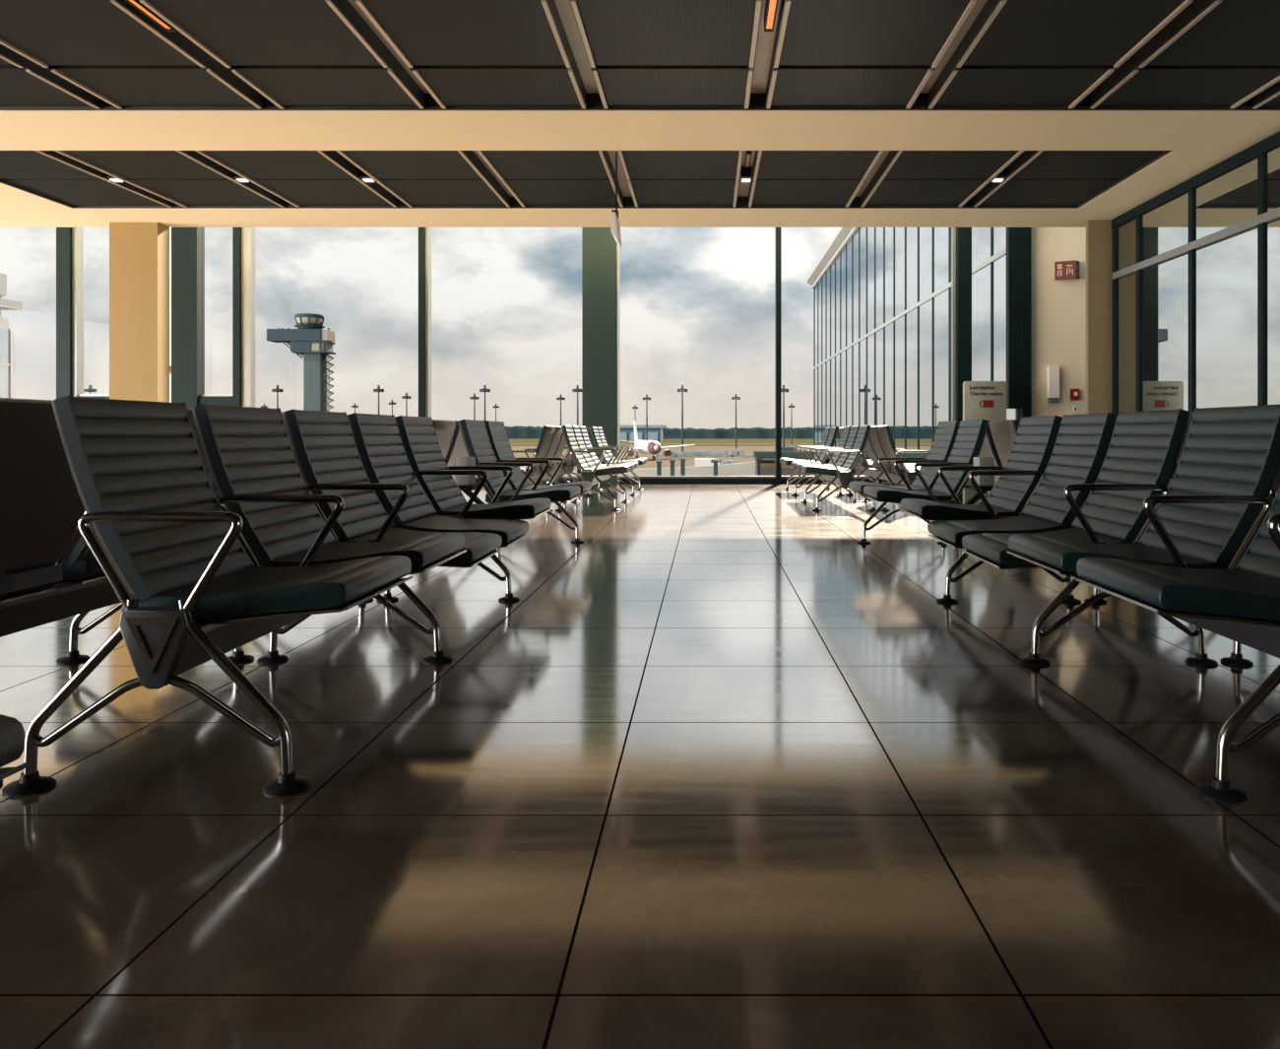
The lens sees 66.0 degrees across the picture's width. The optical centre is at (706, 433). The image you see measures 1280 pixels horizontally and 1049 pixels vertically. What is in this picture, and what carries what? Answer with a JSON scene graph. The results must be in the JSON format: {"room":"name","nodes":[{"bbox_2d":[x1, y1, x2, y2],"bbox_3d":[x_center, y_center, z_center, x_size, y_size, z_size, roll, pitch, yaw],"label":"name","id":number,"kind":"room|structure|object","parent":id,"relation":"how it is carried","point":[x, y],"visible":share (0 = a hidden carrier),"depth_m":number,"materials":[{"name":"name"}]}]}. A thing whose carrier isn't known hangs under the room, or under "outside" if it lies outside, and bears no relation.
{"room":"airport terminal","nodes":[
{"label":"airport terminal","id":0,"kind":"room"},
{"bbox_2d":[109,222,169,402],"bbox_3d":[-7.880,-1.050,13.650,0.663,3.700,0.300,0,0,0],"label":"column","id":1,"kind":"object","parent":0,"point":[139,252],"visible":0.64,"depth_m":13.50,"materials":[{"name":"paint"}]},
{"bbox_2d":[169,227,171,402],"bbox_3d":[-8.894,-2.000,15.725,0.907,5.600,0.250,0,0,0],"label":"wall","id":2,"kind":"structure","parent":0,"point":[169,227],"depth_m":15.60,"materials":[{"name":"beige paint"}]},
{"bbox_2d":[75,393,109,398],"bbox_3d":[-9.730,-2.000,15.620,0.485,5.600,0.200,0,0,0],"label":"window","id":3,"kind":"structure","parent":2,"relation":"in","point":[98,396],"depth_m":15.56,"materials":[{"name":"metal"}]},
{"bbox_2d":[171,227,204,407],"bbox_3d":[-8.238,-2.000,15.600,0.406,5.600,0.240,0,0,0],"label":"column","id":4,"kind":"structure","parent":2,"relation":"attached to","point":[187,243],"depth_m":15.48,"materials":[{"name":"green metal"}]},
{"bbox_2d":[0,483,1279,1048],"bbox_3d":[-3.535,0.860,4.300,20.530,0.120,23.000,0,0,0],"label":"floor","id":5,"kind":"structure","parent":0,"point":[727,768],"depth_m":2.05,"materials":[{"name":"tile"}]},
{"bbox_2d":[0,713,27,780],"bbox_3d":[-1.207,0.356,0.623,0.748,0.887,1.305,0,0,0],"label":"bench","id":6,"kind":"object","parent":5,"relation":"on","point":[12,731],"visible":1,"depth_m":1.19,"materials":[{"name":"black leather"}]},
{"bbox_2d":[56,227,72,398],"bbox_3d":[-10.145,-2.000,15.600,0.219,5.600,0.240,0,0,0],"label":"trim","id":7,"kind":"structure","parent":5,"relation":"on","point":[64,235],"depth_m":15.48,"materials":[{"name":"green metal"}]},
{"bbox_2d":[72,227,83,396],"bbox_3d":[-10.004,-2.000,15.630,0.062,5.600,0.180,0,0,0],"label":"trim","id":8,"kind":"structure","parent":5,"relation":"on","point":[78,232],"depth_m":15.59,"materials":[{"name":"grey metal"}]},
{"bbox_2d":[197,393,232,478],"bbox_3d":[-7.753,-2.000,15.620,0.563,5.600,0.200,0,0,0],"label":"windowsill","id":9,"kind":"structure","parent":5,"relation":"on","point":[209,399],"depth_m":15.52,"materials":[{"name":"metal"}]},
{"bbox_2d":[0,397,468,785],"bbox_3d":[-1.975,0.356,4.708,0.748,0.887,5.078,0,0,0],"label":"bench","id":10,"kind":"object","parent":5,"relation":"on","point":[49,573],"visible":0.16,"depth_m":2.65,"materials":[{"name":"grey metal"}]},
{"bbox_2d":[232,227,241,406],"bbox_3d":[-7.417,-2.000,15.600,0.109,5.600,0.240,0,0,0],"label":"trim","id":11,"kind":"structure","parent":5,"relation":"on","point":[236,231],"depth_m":15.48,"materials":[{"name":"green metal"}]},
{"bbox_2d":[241,227,255,407],"bbox_3d":[-7.292,-2.000,15.630,0.141,5.600,0.180,0,0,0],"label":"trim","id":12,"kind":"structure","parent":5,"relation":"on","point":[248,234],"depth_m":15.54,"materials":[{"name":"grey metal"}]},
{"bbox_2d":[1,395,592,795],"bbox_3d":[-1.207,0.356,4.708,0.748,0.887,5.078,0,0,0],"label":"bench","id":13,"kind":"object","parent":5,"relation":"on","point":[197,577],"visible":1,"depth_m":2.73,"materials":[{"name":"black leather"}]},
{"bbox_2d":[418,227,425,417],"bbox_3d":[-4.502,-2.000,15.600,0.094,5.600,0.240,0,0,0],"label":"trim","id":14,"kind":"structure","parent":5,"relation":"on","point":[421,230],"depth_m":15.48,"materials":[{"name":"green metal"}]},
{"bbox_2d":[425,227,431,417],"bbox_3d":[-4.431,-2.000,15.630,0.047,5.600,0.180,0,0,0],"label":"trim","id":15,"kind":"structure","parent":5,"relation":"on","point":[427,229],"depth_m":15.54,"materials":[{"name":"grey metal"}]},
{"bbox_2d":[454,475,581,483],"bbox_3d":[-2.915,-2.000,15.620,2.986,5.600,0.200,0,0,0],"label":"window","id":16,"kind":"structure","parent":5,"relation":"on","point":[560,480],"depth_m":15.52,"materials":[{"name":"green metal"}]},
{"bbox_2d":[512,425,591,511],"bbox_3d":[-1.975,0.356,12.066,0.748,0.887,3.834,0,0,0],"label":"bench","id":17,"kind":"object","parent":5,"relation":"on","point":[551,443],"visible":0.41,"depth_m":11.10,"materials":[{"name":"grey metal"}]},
{"bbox_2d":[581,227,619,485],"bbox_3d":[-1.637,-2.000,15.200,0.535,5.600,0.400,0,0,0],"label":"column","id":18,"kind":"structure","parent":5,"relation":"on","point":[600,248],"depth_m":15.00,"materials":[{"name":"green paint"}]},
{"bbox_2d":[555,425,647,511],"bbox_3d":[-1.207,0.356,12.066,0.748,0.887,3.834,0,0,0],"label":"bench","id":19,"kind":"object","parent":5,"relation":"on","point":[591,469],"visible":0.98,"depth_m":11.18,"materials":[{"name":"leather"}]},
{"bbox_2d":[619,246,620,475],"bbox_3d":[-1.407,-2.000,15.630,0.031,5.600,0.140,0,0,0],"label":"trim","id":20,"kind":"structure","parent":5,"relation":"on","point":[619,246],"depth_m":15.69,"materials":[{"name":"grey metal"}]},
{"bbox_2d":[619,475,775,483],"bbox_3d":[-0.148,-2.000,15.620,2.485,5.600,0.200,0,0,0],"label":"window frame","id":21,"kind":"structure","parent":5,"relation":"on","point":[644,479],"depth_m":15.52,"materials":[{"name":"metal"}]},
{"bbox_2d":[774,227,781,484],"bbox_3d":[1.133,-2.000,15.600,0.078,5.600,0.240,0,0,0],"label":"trim","id":22,"kind":"structure","parent":5,"relation":"on","point":[778,230],"depth_m":15.48,"materials":[{"name":"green metal"}]},
{"bbox_2d":[779,425,876,511],"bbox_3d":[1.401,0.356,12.066,0.748,0.887,3.834,0,0,0],"label":"bench","id":23,"kind":"object","parent":5,"relation":"on","point":[840,470],"visible":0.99,"depth_m":11.17,"materials":[{"name":"grey metal"}]},
{"bbox_2d":[781,475,895,483],"bbox_3d":[2.536,-2.000,15.620,2.728,5.600,0.200,0,0,0],"label":"window","id":24,"kind":"structure","parent":5,"relation":"on","point":[784,478],"depth_m":15.52,"materials":[{"name":"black metal"}]},
{"bbox_2d":[833,425,929,511],"bbox_3d":[2.169,0.356,12.066,0.748,0.887,3.834,0,0,0],"label":"bench","id":25,"kind":"object","parent":5,"relation":"on","point":[879,443],"visible":0.49,"depth_m":11.00,"materials":[{"name":"black leather"}]},
{"bbox_2d":[951,227,956,420],"bbox_3d":[3.923,-2.000,15.640,0.047,5.600,0.120,0,0,0],"label":"trim","id":26,"kind":"structure","parent":5,"relation":"on","point":[953,229],"depth_m":15.58,"materials":[{"name":"grey metal"}]},
{"bbox_2d":[956,227,971,421],"bbox_3d":[4.064,-2.000,15.600,0.219,5.600,0.240,0,0,0],"label":"trim","id":27,"kind":"structure","parent":5,"relation":"on","point":[963,234],"depth_m":15.48,"materials":[{"name":"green metal"}]},
{"bbox_2d":[962,381,1006,486],"bbox_3d":[4.196,0.006,14.850,0.720,1.589,0.320,0,0,0],"label":"sign","id":28,"kind":"object","parent":5,"relation":"on","point":[982,400],"visible":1,"depth_m":14.80,"materials":[{"name":"grey"}]},
{"bbox_2d":[848,403,1279,802],"bbox_3d":[1.401,0.356,4.668,0.748,0.887,5.078,0,0,0],"label":"bench","id":29,"kind":"object","parent":5,"relation":"on","point":[1202,549],"visible":1,"depth_m":3.36,"materials":[{"name":"black leather"}]},
{"bbox_2d":[978,411,1279,666],"bbox_3d":[2.169,0.356,4.668,0.748,0.887,5.078,0,0,0],"label":"bench","id":30,"kind":"object","parent":5,"relation":"on","point":[999,437],"visible":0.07,"depth_m":6.11,"materials":[{"name":"black leather"}]},
{"bbox_2d":[0,0,1279,227],"bbox_3d":[-4.035,-3.850,3.310,19.530,1.900,21.020,0,0,0],"label":"ceiling","id":31,"kind":"structure","parent":0,"point":[460,113],"depth_m":8.82,"materials":[{"name":"beige paint"}]},
{"bbox_2d":[104,173,124,182],"bbox_3d":[-6.819,-2.982,11.005,0.120,0.135,0.810,0,0,0],"label":"ceiling spotlight","id":32,"kind":"object","parent":31,"relation":"attached to","point":[110,177],"visible":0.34,"depth_m":11.30,"materials":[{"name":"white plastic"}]},
{"bbox_2d":[125,0,176,31],"bbox_3d":[-3.911,-2.991,6.580,0.068,0.115,1.210,0,0,0],"label":"ceiling light","id":33,"kind":"object","parent":31,"relation":"attached to","point":[138,5],"visible":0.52,"depth_m":6.92,"materials":[{"name":"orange plastic"}]},
{"bbox_2d":[231,171,249,182],"bbox_3d":[-5.365,-2.982,11.005,0.120,0.135,0.810,0,0,0],"label":"ceiling spotlight","id":34,"kind":"object","parent":31,"relation":"attached to","point":[237,177],"visible":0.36,"depth_m":11.26,"materials":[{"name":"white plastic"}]},
{"bbox_2d":[359,169,375,182],"bbox_3d":[-3.911,-2.982,11.005,0.120,0.135,0.810,0,0,0],"label":"ceiling spotlight","id":35,"kind":"object","parent":31,"relation":"attached to","point":[364,176],"visible":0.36,"depth_m":11.26,"materials":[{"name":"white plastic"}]},
{"bbox_2d":[611,152,621,248],"bbox_3d":[-0.941,-2.421,10.150,0.079,0.957,0.500,0,0,0],"label":"hanging sign","id":36,"kind":"object","parent":31,"relation":"hanging from","point":[615,226],"visible":1,"depth_m":10.11,"materials":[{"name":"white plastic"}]},
{"bbox_2d":[740,150,751,182],"bbox_3d":[0.451,-2.982,11.005,0.120,0.135,0.810,0,0,0],"label":"ceiling spotlight","id":37,"kind":"object","parent":31,"relation":"attached to","point":[745,172],"visible":0.95,"depth_m":11.22,"materials":[{"name":"black plastic"}]},
{"bbox_2d":[764,0,778,31],"bbox_3d":[0.451,-2.991,6.580,0.068,0.115,1.210,0,0,0],"label":"ceiling light","id":38,"kind":"object","parent":31,"relation":"attached to","point":[771,6],"visible":1,"depth_m":6.92,"materials":[{"name":"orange plastic"}]},
{"bbox_2d":[991,167,1006,182],"bbox_3d":[3.359,-2.982,11.005,0.120,0.135,0.810,0,0,0],"label":"ceiling spotlight","id":39,"kind":"object","parent":31,"relation":"attached to","point":[999,177],"visible":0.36,"depth_m":11.22,"materials":[{"name":"black plastic"}]},
{"bbox_2d":[1031,227,1086,416],"bbox_3d":[5.921,-2.000,15.725,1.619,5.600,0.250,0,0,0],"label":"wall","id":40,"kind":"structure","parent":0,"point":[1058,306],"depth_m":15.60,"materials":[{"name":"beige paint"}]},
{"bbox_2d":[1006,227,1022,408],"bbox_3d":[4.865,-2.595,15.575,0.211,4.409,0.150,0,0,0],"label":"trim","id":41,"kind":"structure","parent":40,"relation":"attached to","point":[1013,234],"depth_m":15.50,"materials":[{"name":"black metal"}]},
{"bbox_2d":[1015,408,1018,419],"bbox_3d":[4.943,0.205,15.675,0.039,1.191,0.050,0,0,0],"label":"trim","id":42,"kind":"structure","parent":40,"relation":"attached to","point":[1016,410],"depth_m":15.65,"materials":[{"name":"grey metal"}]},
{"bbox_2d":[1018,227,1031,420],"bbox_3d":[5.041,-2.000,15.600,0.141,5.600,0.240,0,0,0],"label":"trim","id":43,"kind":"structure","parent":40,"relation":"attached to","point":[1026,411],"depth_m":15.48,"materials":[{"name":"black metal"}]},
{"bbox_2d":[1046,366,1059,402],"bbox_3d":[5.479,-0.770,15.550,0.172,0.586,0.100,0,0,0],"label":"wall dispenser","id":44,"kind":"object","parent":40,"relation":"attached to","point":[1053,372],"visible":1,"depth_m":15.50,"materials":[{"name":"white plastic"}]},
{"bbox_2d":[1047,397,1058,402],"bbox_3d":[5.479,-0.520,15.557,0.153,0.086,0.085,0,0,0],"label":"tray","id":45,"kind":"object","parent":44,"relation":"on","point":[1050,400],"depth_m":15.52,"materials":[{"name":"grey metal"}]},
{"bbox_2d":[1054,259,1079,279],"bbox_3d":[5.713,-2.579,15.518,0.391,0.281,0.155,0,0,0],"label":"fire sign","id":46,"kind":"object","parent":40,"relation":"attached to","point":[1062,269],"visible":1,"depth_m":15.51,"materials":[{"name":"red plastic"}]},
{"bbox_2d":[1070,388,1079,399],"bbox_3d":[5.827,-0.614,15.568,0.133,0.180,0.064,0,0,0],"label":"button","id":47,"kind":"object","parent":40,"relation":"attached to","point":[1074,393],"visible":1,"depth_m":15.54,"materials":[{"name":"red plastic"}]},
{"bbox_2d":[1086,219,1112,413],"bbox_3d":[5.415,-1.050,13.400,0.469,3.700,0.080,0,0,0],"label":"wall pier","id":48,"kind":"object","parent":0,"point":[1099,232],"visible":0.43,"depth_m":13.36,"materials":[{"name":"beige paint"}]},
{"bbox_2d":[1111,130,1279,464],"bbox_3d":[5.555,-1.050,3.172,0.150,3.700,20.345,0,0,0],"label":"window","id":49,"kind":"structure","parent":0,"point":[1195,279],"depth_m":10.96,"materials":[{"name":"clear glass"}]},
{"label":"outside","id":50,"kind":"structure","parent":0,"visible":0},
{"bbox_3d":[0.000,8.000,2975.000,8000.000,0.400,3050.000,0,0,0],"label":"ground","id":51,"kind":"structure","parent":50,"visible":0},
{"bbox_2d":[505,425,813,438],"bbox_3d":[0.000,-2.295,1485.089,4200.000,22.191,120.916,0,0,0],"label":"tree belt","id":52,"kind":"object","parent":51,"relation":"on","point":[516,431],"visible":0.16,"depth_m":1436.87,"materials":[{"name":"green plant"}]},
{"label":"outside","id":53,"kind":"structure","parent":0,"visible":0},
{"bbox_2d":[475,446,813,475],"bbox_3d":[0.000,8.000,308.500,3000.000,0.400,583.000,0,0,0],"label":"ground","id":54,"kind":"structure","parent":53,"point":[689,461],"depth_m":362.06,"materials":[{"name":"concrete"}]},
{"bbox_2d":[0,272,22,398],"bbox_3d":[-29.544,1.307,27.450,14.250,12.987,9.500,0,0,0],"label":"glass building","id":55,"kind":"structure","parent":54,"relation":"on","point":[6,334],"depth_m":31.85,"materials":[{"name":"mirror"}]},
{"bbox_2d":[83,384,96,393],"bbox_3d":[-233.792,-5.250,372.722,3.900,26.100,3.900,0,0,0],"label":"mast","id":56,"kind":"object","parent":54,"relation":"on","point":[90,389],"visible":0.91,"depth_m":371.82,"materials":[{"name":"grey metal"}]},
{"bbox_2d":[271,384,283,408],"bbox_3d":[-162.833,-5.250,372.722,3.900,26.100,3.900,0,0,0],"label":"mast","id":57,"kind":"object","parent":54,"relation":"on","point":[277,389],"visible":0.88,"depth_m":372.37,"materials":[{"name":"grey metal"}]},
{"bbox_2d":[266,313,335,411],"bbox_3d":[-218.102,-28.169,529.000,32.899,71.937,15.027,0,0,0],"label":"control tower","id":58,"kind":"structure","parent":54,"relation":"on","point":[314,344],"depth_m":524.35,"materials":[{"name":"concrete"}]},
{"bbox_2d":[373,384,383,414],"bbox_3d":[-124.515,-5.250,372.722,3.900,26.100,3.900,0,0,0],"label":"mast","id":59,"kind":"object","parent":54,"relation":"on","point":[378,389],"visible":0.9,"depth_m":372.37,"materials":[{"name":"grey metal"}]},
{"bbox_2d":[388,399,395,415],"bbox_3d":[-171.966,-5.250,537.159,3.900,26.100,3.900,0,0,0],"label":"mast","id":60,"kind":"object","parent":54,"relation":"on","point":[392,403],"visible":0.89,"depth_m":536.79,"materials":[{"name":"grey metal"}]},
{"bbox_2d":[401,392,411,416],"bbox_3d":[-136.134,-5.250,445.449,3.900,26.100,3.900,0,0,0],"label":"mast","id":61,"kind":"object","parent":54,"relation":"on","point":[406,397],"visible":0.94,"depth_m":445.23,"materials":[{"name":"grey metal"}]},
{"bbox_2d":[469,393,478,419],"bbox_3d":[-107.166,-5.250,453.186,3.900,26.100,3.900,0,0,0],"label":"mast","id":62,"kind":"object","parent":54,"relation":"on","point":[474,398],"visible":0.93,"depth_m":453.02,"materials":[{"name":"grey metal"}]},
{"bbox_2d":[479,384,490,421],"bbox_3d":[-84.217,-5.250,372.722,3.900,26.100,3.900,0,0,0],"label":"mast","id":63,"kind":"object","parent":54,"relation":"on","point":[484,389],"visible":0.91,"depth_m":372.37,"materials":[{"name":"grey metal"}]},
{"bbox_2d":[556,393,565,426],"bbox_3d":[-68.799,-5.250,462.365,3.900,26.100,3.900,0,0,0],"label":"mast","id":64,"kind":"object","parent":54,"relation":"on","point":[560,398],"visible":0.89,"depth_m":462.06,"materials":[{"name":"grey metal"}]},
{"bbox_2d":[572,384,581,426],"bbox_3d":[-49.037,-5.250,372.722,3.900,26.100,3.900,0,0,0],"label":"mast","id":65,"kind":"object","parent":54,"relation":"on","point":[577,389],"visible":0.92,"depth_m":372.37,"materials":[{"name":"grey metal"}]},
{"bbox_2d":[642,393,650,440],"bbox_3d":[-28.261,-5.250,462.365,3.900,26.100,3.900,0,0,0],"label":"mast","id":66,"kind":"object","parent":54,"relation":"on","point":[646,398],"visible":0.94,"depth_m":462.06,"materials":[{"name":"grey metal"}]},
{"bbox_2d":[620,420,695,459],"bbox_3d":[-19.017,1.800,300.551,33.000,12.000,36.200,0,0,-15],"label":"airliner","id":67,"kind":"object","parent":54,"relation":"on","point":[654,447],"visible":0.96,"depth_m":294.93,"materials":[{"name":"white metal"}]},
{"bbox_2d":[656,460,661,475],"bbox_3d":[-1.361,4.296,28.000,0.150,7.008,0.150,0,0,0],"label":"fence post","id":68,"kind":"object","parent":54,"relation":"on","point":[659,463],"visible":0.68,"depth_m":27.94,"materials":[{"name":"grey metal"}]},
{"bbox_2d":[564,460,755,475],"bbox_3d":[-1.608,4.328,30.175,6.283,6.943,0.350,0,0,0],"label":"wall","id":69,"kind":"structure","parent":54,"relation":"on","point":[746,468],"depth_m":30.00,"materials":[{"name":"grey concrete"}]},
{"bbox_2d":[669,459,675,475],"bbox_3d":[-0.982,4.282,28.000,0.150,7.036,0.150,0,0,0],"label":"fence post","id":70,"kind":"object","parent":54,"relation":"on","point":[671,461],"visible":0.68,"depth_m":27.94,"materials":[{"name":"grey metal"}]},
{"bbox_2d":[677,384,687,453],"bbox_3d":[-9.337,-5.250,372.722,3.900,26.100,3.900,0,0,0],"label":"mast","id":71,"kind":"object","parent":54,"relation":"on","point":[681,388],"visible":0.95,"depth_m":372.46,"materials":[{"name":"grey metal"}]},
{"bbox_2d":[680,458,685,475],"bbox_3d":[-0.687,4.268,28.000,0.150,7.064,0.150,0,0,0],"label":"fence post","id":72,"kind":"object","parent":54,"relation":"on","point":[682,461],"visible":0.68,"depth_m":27.94,"materials":[{"name":"grey metal"}]},
{"bbox_2d":[655,448,753,457],"bbox_3d":[5.439,6.813,338.443,44.365,1.974,44.506,0,0,0],"label":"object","id":73,"kind":"object","parent":54,"relation":"on","point":[734,452],"visible":0.68,"depth_m":331.03,"materials":[{"name":"grey"}]},
{"bbox_2d":[695,457,718,465],"bbox_3d":[0.000,6.650,215.000,5.200,2.300,1.940,0,0,0],"label":"van","id":74,"kind":"object","parent":54,"relation":"on","point":[698,461],"visible":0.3,"depth_m":214.04,"materials":[{"name":"grey"}]},
{"bbox_2d":[712,460,718,475],"bbox_3d":[0.253,4.289,28.000,0.150,7.022,0.150,0,0,0],"label":"fence post","id":75,"kind":"object","parent":54,"relation":"on","point":[714,462],"visible":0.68,"depth_m":27.94,"materials":[{"name":"grey metal"}]},
{"bbox_2d":[720,459,728,464],"bbox_3d":[3.828,6.850,215.000,1.600,1.900,1.600,0,0,0],"label":"cart","id":76,"kind":"object","parent":54,"relation":"on","point":[723,462],"visible":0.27,"depth_m":214.20,"materials":[{"name":"grey"}]},
{"bbox_2d":[731,393,740,449],"bbox_3d":[13.496,-5.250,456.585,3.900,26.100,3.900,0,0,0],"label":"mast","id":77,"kind":"object","parent":54,"relation":"on","point":[736,397],"visible":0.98,"depth_m":456.23,"materials":[{"name":"grey metal"}]},
{"bbox_2d":[781,384,788,447],"bbox_3d":[29.131,-5.250,372.722,3.900,26.100,3.900,0,0,0],"label":"mast","id":78,"kind":"object","parent":54,"relation":"on","point":[783,388],"visible":0.73,"depth_m":372.46,"materials":[{"name":"grey metal"}]},
{"bbox_2d":[781,447,795,450],"bbox_3d":[24.349,6.000,300.000,6.500,3.600,1.940,0,0,0],"label":"van","id":79,"kind":"object","parent":54,"relation":"on","point":[783,448],"visible":0.11,"depth_m":299.06,"materials":[{"name":"grey metal"}]},
{"bbox_2d":[788,402,794,446],"bbox_3d":[51.600,-5.250,598.800,3.900,26.100,3.900,0,0,0],"label":"mast","id":80,"kind":"object","parent":54,"relation":"on","point":[791,406],"visible":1,"depth_m":598.54,"materials":[{"name":"grey metal"}]},
{"bbox_2d":[753,450,928,475],"bbox_3d":[3.008,4.100,21.475,3.930,7.400,1.050,0,0,0],"label":"walkway","id":81,"kind":"structure","parent":54,"relation":"on","point":[764,460],"depth_m":21.00,"materials":[{"name":"grey metal"}]},
{"bbox_2d":[806,227,1015,450],"bbox_3d":[13.325,-0.205,33.850,16.350,16.010,34.100,0,0,0],"label":"terminal wing","id":82,"kind":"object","parent":54,"relation":"on","point":[882,295],"visible":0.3,"depth_m":28.22,"materials":[{"name":"glass"}]},
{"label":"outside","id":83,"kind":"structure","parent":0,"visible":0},
{"bbox_2d":[508,438,813,446],"bbox_3d":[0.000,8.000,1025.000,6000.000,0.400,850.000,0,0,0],"label":"grass field","id":84,"kind":"structure","parent":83,"point":[511,440],"depth_m":915.79,"materials":[{"name":"green plant"}]},
{"bbox_2d":[492,403,499,421],"bbox_3d":[-130.784,-5.250,608.780,3.900,26.100,3.900,0,0,0],"label":"mast","id":85,"kind":"object","parent":84,"relation":"on","point":[495,406],"visible":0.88,"depth_m":608.41,"materials":[{"name":"grey metal"}]},
{"bbox_2d":[620,424,666,441],"bbox_3d":[-78.032,-0.146,980.000,72.585,15.891,66.000,0,0,0],"label":"hangar","id":86,"kind":"structure","parent":84,"relation":"on","point":[655,431],"depth_m":949.02,"materials":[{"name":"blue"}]},
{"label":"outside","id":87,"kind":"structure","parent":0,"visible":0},
{"bbox_2d":[510,443,813,444],"bbox_3d":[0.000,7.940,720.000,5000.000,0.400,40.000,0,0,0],"label":"taxiway","id":88,"kind":"structure","parent":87,"point":[510,443],"depth_m":735.68,"materials":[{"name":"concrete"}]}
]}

